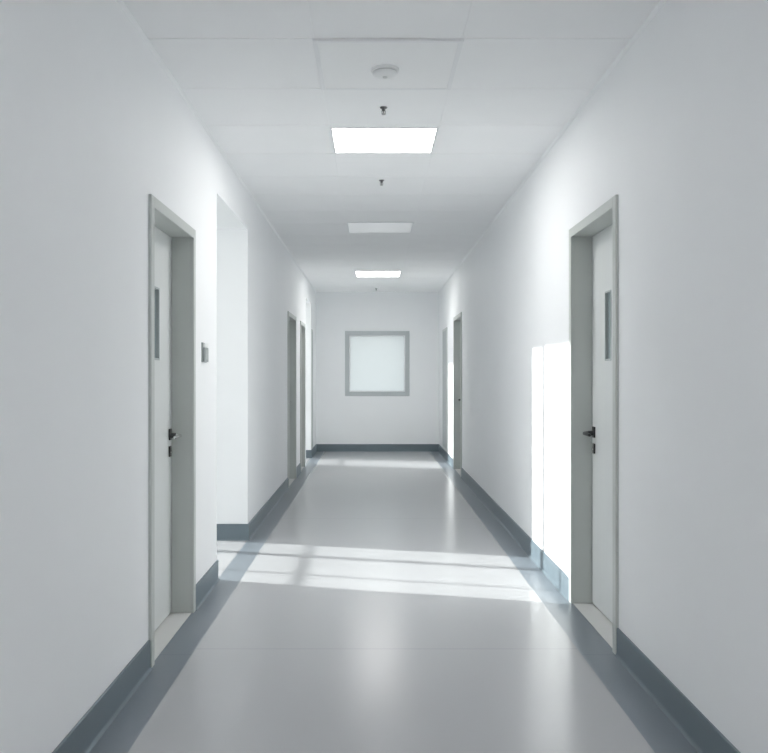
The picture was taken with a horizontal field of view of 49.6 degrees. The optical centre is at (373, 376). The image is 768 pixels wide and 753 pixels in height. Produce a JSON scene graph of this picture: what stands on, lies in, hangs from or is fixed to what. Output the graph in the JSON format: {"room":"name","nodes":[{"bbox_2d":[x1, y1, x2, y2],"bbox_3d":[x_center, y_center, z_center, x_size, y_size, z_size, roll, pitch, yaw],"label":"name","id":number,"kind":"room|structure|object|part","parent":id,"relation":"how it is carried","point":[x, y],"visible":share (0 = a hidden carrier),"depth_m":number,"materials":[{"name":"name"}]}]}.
{"room":"hospital interior","nodes":[
{"label":"hospital interior","id":0,"kind":"room"},
{"bbox_2d":[0,0,315,752],"bbox_3d":[-1.123,-0.089,4.450,0.300,2.700,19.200,0,0,0],"label":"wall","id":1,"kind":"structure","parent":0,"point":[92,125],"depth_m":2.94,"materials":[{"name":"white paint"}]},
{"bbox_2d":[52,640,152,752],"bbox_3d":[-0.964,1.198,-0.706,0.019,0.125,8.588,0,0,0],"label":"baseboard","id":2,"kind":"structure","parent":1,"relation":"attached to","point":[90,728],"depth_m":3.01,"materials":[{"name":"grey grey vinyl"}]},
{"bbox_2d":[148,194,195,667],"bbox_3d":[-1.061,0.244,4.035,0.204,2.073,0.893,0,0,0],"label":"door","id":3,"kind":"structure","parent":1,"relation":"in","point":[171,241],"depth_m":4.35,"materials":[{"name":"grey paint"}]},
{"bbox_3d":[-1.096,-0.266,4.115,0.008,0.355,0.107,0,0,0],"label":"vision pane","id":4,"kind":"part","parent":3,"relation":"part of","materials":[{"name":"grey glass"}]},
{"bbox_3d":[-1.041,0.309,4.325,0.066,0.021,0.139,0,0,0],"label":"lever handle","id":5,"kind":"part","parent":3,"relation":"part of","materials":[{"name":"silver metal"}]},
{"bbox_2d":[201,342,208,362],"bbox_3d":[-0.964,-0.140,4.755,0.018,0.112,0.124,0,0,0],"label":"reader","id":6,"kind":"object","parent":1,"relation":"attached to","point":[204,346],"visible":1,"depth_m":4.71,"materials":[{"name":"grey plastic"}]},
{"bbox_2d":[196,560,219,610],"bbox_3d":[-1.113,1.198,4.825,0.319,0.125,0.688,0,0,0],"label":"baseboard","id":7,"kind":"structure","parent":1,"relation":"attached to","point":[205,585],"depth_m":4.79,"materials":[{"name":"grey rubber"}]},
{"bbox_2d":[116,0,316,291],"bbox_3d":[-0.966,-1.432,4.525,0.014,0.014,19.050,0,0,0],"label":"trim","id":8,"kind":"structure","parent":1,"relation":"attached to","point":[121,3],"depth_m":4.38,"materials":[{"name":"white"}]},
{"bbox_2d":[217,477,288,540],"bbox_3d":[-1.113,1.198,7.895,0.319,0.125,2.988,0,0,0],"label":"baseboard","id":9,"kind":"structure","parent":1,"relation":"attached to","point":[225,532],"depth_m":6.56,"materials":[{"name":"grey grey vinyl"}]},
{"bbox_2d":[287,311,295,487],"bbox_3d":[-1.061,0.268,9.857,0.204,2.026,0.937,0,0,0],"label":"door","id":10,"kind":"structure","parent":1,"relation":"in","point":[291,319],"depth_m":10.28,"materials":[{"name":"grey paint"}]},
{"bbox_2d":[296,463,300,477],"bbox_3d":[-0.964,1.198,10.658,0.019,0.125,0.663,0,0,0],"label":"baseboard","id":11,"kind":"structure","parent":1,"relation":"attached to","point":[298,468],"depth_m":10.67,"materials":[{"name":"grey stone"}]},
{"bbox_2d":[300,321,304,469],"bbox_3d":[-1.061,0.268,11.348,0.204,2.026,0.717,0,0,0],"label":"door","id":12,"kind":"structure","parent":1,"relation":"in","point":[302,325],"depth_m":11.66,"materials":[{"name":"grey paint"}]},
{"bbox_2d":[306,444,316,457],"bbox_3d":[-1.113,1.198,13.476,0.319,0.125,1.149,0,0,0],"label":"baseboard","id":13,"kind":"structure","parent":1,"relation":"attached to","point":[309,453],"depth_m":12.91,"materials":[{"name":"grey rubber"}]},
{"bbox_2d":[311,329,312,448],"bbox_3d":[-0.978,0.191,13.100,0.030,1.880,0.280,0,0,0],"label":"door","id":14,"kind":"structure","parent":1,"relation":"in","point":[311,329],"depth_m":12.96,"materials":[{"name":"grey paint"}]},
{"bbox_2d":[316,292,438,443],"bbox_3d":[0.069,-0.089,14.175,2.683,2.700,0.250,0,0,0],"label":"wall","id":15,"kind":"structure","parent":0,"point":[413,418],"depth_m":14.05,"materials":[{"name":"white paint"}]},
{"bbox_2d":[345,331,408,395],"bbox_3d":[0.064,-0.229,14.079,1.091,1.101,0.082,0,0,0],"label":"window","id":16,"kind":"structure","parent":15,"relation":"in","point":[376,362],"depth_m":14.08,"materials":[{"name":"grey glass"}]},
{"bbox_2d":[317,444,438,451],"bbox_3d":[0.069,1.198,14.040,2.083,0.125,0.019,0,0,0],"label":"baseboard","id":17,"kind":"structure","parent":15,"relation":"attached to","point":[320,447],"depth_m":14.04,"materials":[{"name":"grey rubber"}]},
{"bbox_2d":[123,0,659,291],"bbox_3d":[0.069,-1.514,4.525,2.083,0.150,19.050,0,0,0],"label":"ceiling","id":18,"kind":"structure","parent":0,"point":[248,69],"depth_m":4.40,"materials":[{"name":"white paint"}]},
{"bbox_2d":[355,271,400,276],"bbox_3d":[0.062,-1.437,11.580,0.625,0.005,0.600,0,0,0],"label":"recessed light","id":19,"kind":"object","parent":18,"relation":"in","point":[358,273],"visible":1,"depth_m":11.51,"materials":[{"name":"white plastic"}]},
{"bbox_2d":[347,222,413,232],"bbox_3d":[0.062,-1.437,7.995,0.625,0.005,0.550,0,0,0],"label":"recessed light","id":20,"kind":"object","parent":18,"relation":"in","point":[353,227],"visible":1,"depth_m":7.97,"materials":[{"name":"white plastic"}]},
{"bbox_2d":[380,106,386,114],"bbox_3d":[0.054,-1.420,4.430,0.041,0.039,0.041,0,0,0],"label":"sprinkler","id":21,"kind":"object","parent":18,"relation":"attached to","point":[383,108],"visible":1,"depth_m":4.42,"materials":[{"name":"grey metal"}]},
{"bbox_2d":[330,127,437,152],"bbox_3d":[0.062,-1.437,5.050,0.625,0.005,0.530,0,0,0],"label":"recessed light","id":22,"kind":"object","parent":18,"relation":"in","point":[344,139],"visible":1,"depth_m":5.01,"materials":[{"name":"white plastic"}]},
{"bbox_2d":[312,39,463,89],"bbox_3d":[0.062,-1.433,3.830,0.644,0.011,0.604,0,0,0],"label":"ceiling access panel","id":23,"kind":"object","parent":18,"relation":"attached to","point":[342,64],"visible":1,"depth_m":3.76,"materials":[{"name":"white"}]},
{"bbox_2d":[371,64,398,79],"bbox_3d":[0.054,-1.410,3.860,0.132,0.040,0.132,0,0,0],"label":"smoke detector","id":24,"kind":"object","parent":23,"relation":"attached to","point":[383,71],"visible":1,"depth_m":3.82,"materials":[{"name":"white plastic"}]},
{"bbox_2d":[89,452,697,752],"bbox_3d":[-0.895,1.311,4.525,4.010,0.100,19.050,0,0,0],"label":"floor","id":25,"kind":"structure","parent":0,"point":[380,613],"depth_m":3.87,"materials":[{"name":"grey plastic"}]},
{"bbox_2d":[439,0,767,752],"bbox_3d":[1.260,-0.089,4.450,0.300,2.700,19.200,0,0,0],"label":"wall","id":26,"kind":"structure","parent":0,"point":[677,130],"depth_m":3.18,"materials":[{"name":"white paint"}]},
{"bbox_2d":[442,327,446,451],"bbox_3d":[1.115,0.191,12.850,0.030,1.880,0.780,0,0,0],"label":"door","id":27,"kind":"structure","parent":26,"relation":"in","point":[444,331],"depth_m":12.89,"materials":[{"name":"grey paint"}]},
{"bbox_2d":[438,445,452,467],"bbox_3d":[1.101,1.198,12.728,0.019,0.125,2.644,0,0,0],"label":"baseboard","id":28,"kind":"structure","parent":26,"relation":"attached to","point":[444,454],"depth_m":12.52,"materials":[{"name":"grey rubber"}]},
{"bbox_2d":[453,312,461,475],"bbox_3d":[1.198,0.233,10.908,0.204,2.096,0.997,0,0,0],"label":"door","id":29,"kind":"structure","parent":26,"relation":"in","point":[457,320],"depth_m":11.36,"materials":[{"name":"grey paint"}]},
{"bbox_2d":[460,468,568,601],"bbox_3d":[1.101,1.198,7.535,0.019,0.125,5.748,0,0,0],"label":"baseboard","id":30,"kind":"structure","parent":26,"relation":"attached to","point":[551,570],"depth_m":6.05,"materials":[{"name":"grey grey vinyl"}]},
{"bbox_2d":[439,0,666,291],"bbox_3d":[1.103,-1.432,4.525,0.014,0.014,19.050,0,0,0],"label":"trim","id":31,"kind":"structure","parent":26,"relation":"attached to","point":[660,4],"depth_m":4.35,"materials":[{"name":"white"}]},
{"bbox_2d":[569,195,618,654],"bbox_3d":[1.198,0.227,4.210,0.204,2.108,0.902,0,0,0],"label":"door","id":32,"kind":"structure","parent":26,"relation":"in","point":[593,241],"depth_m":4.52,"materials":[{"name":"grey paint"}]},
{"bbox_3d":[1.178,0.309,4.505,0.066,0.021,0.139,0,0,0],"label":"lever handle","id":33,"kind":"part","parent":32,"relation":"part of","materials":[{"name":"black metal"}]},
{"bbox_3d":[1.233,-0.266,4.295,0.008,0.355,0.107,0,0,0],"label":"vision pane","id":34,"kind":"part","parent":32,"relation":"part of","materials":[{"name":"grey glass"}]},
{"bbox_2d":[614,628,739,752],"bbox_3d":[1.101,1.198,-0.621,0.019,0.125,8.759,0,0,0],"label":"baseboard","id":35,"kind":"structure","parent":26,"relation":"attached to","point":[696,728],"depth_m":3.06,"materials":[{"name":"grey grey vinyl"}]}
]}

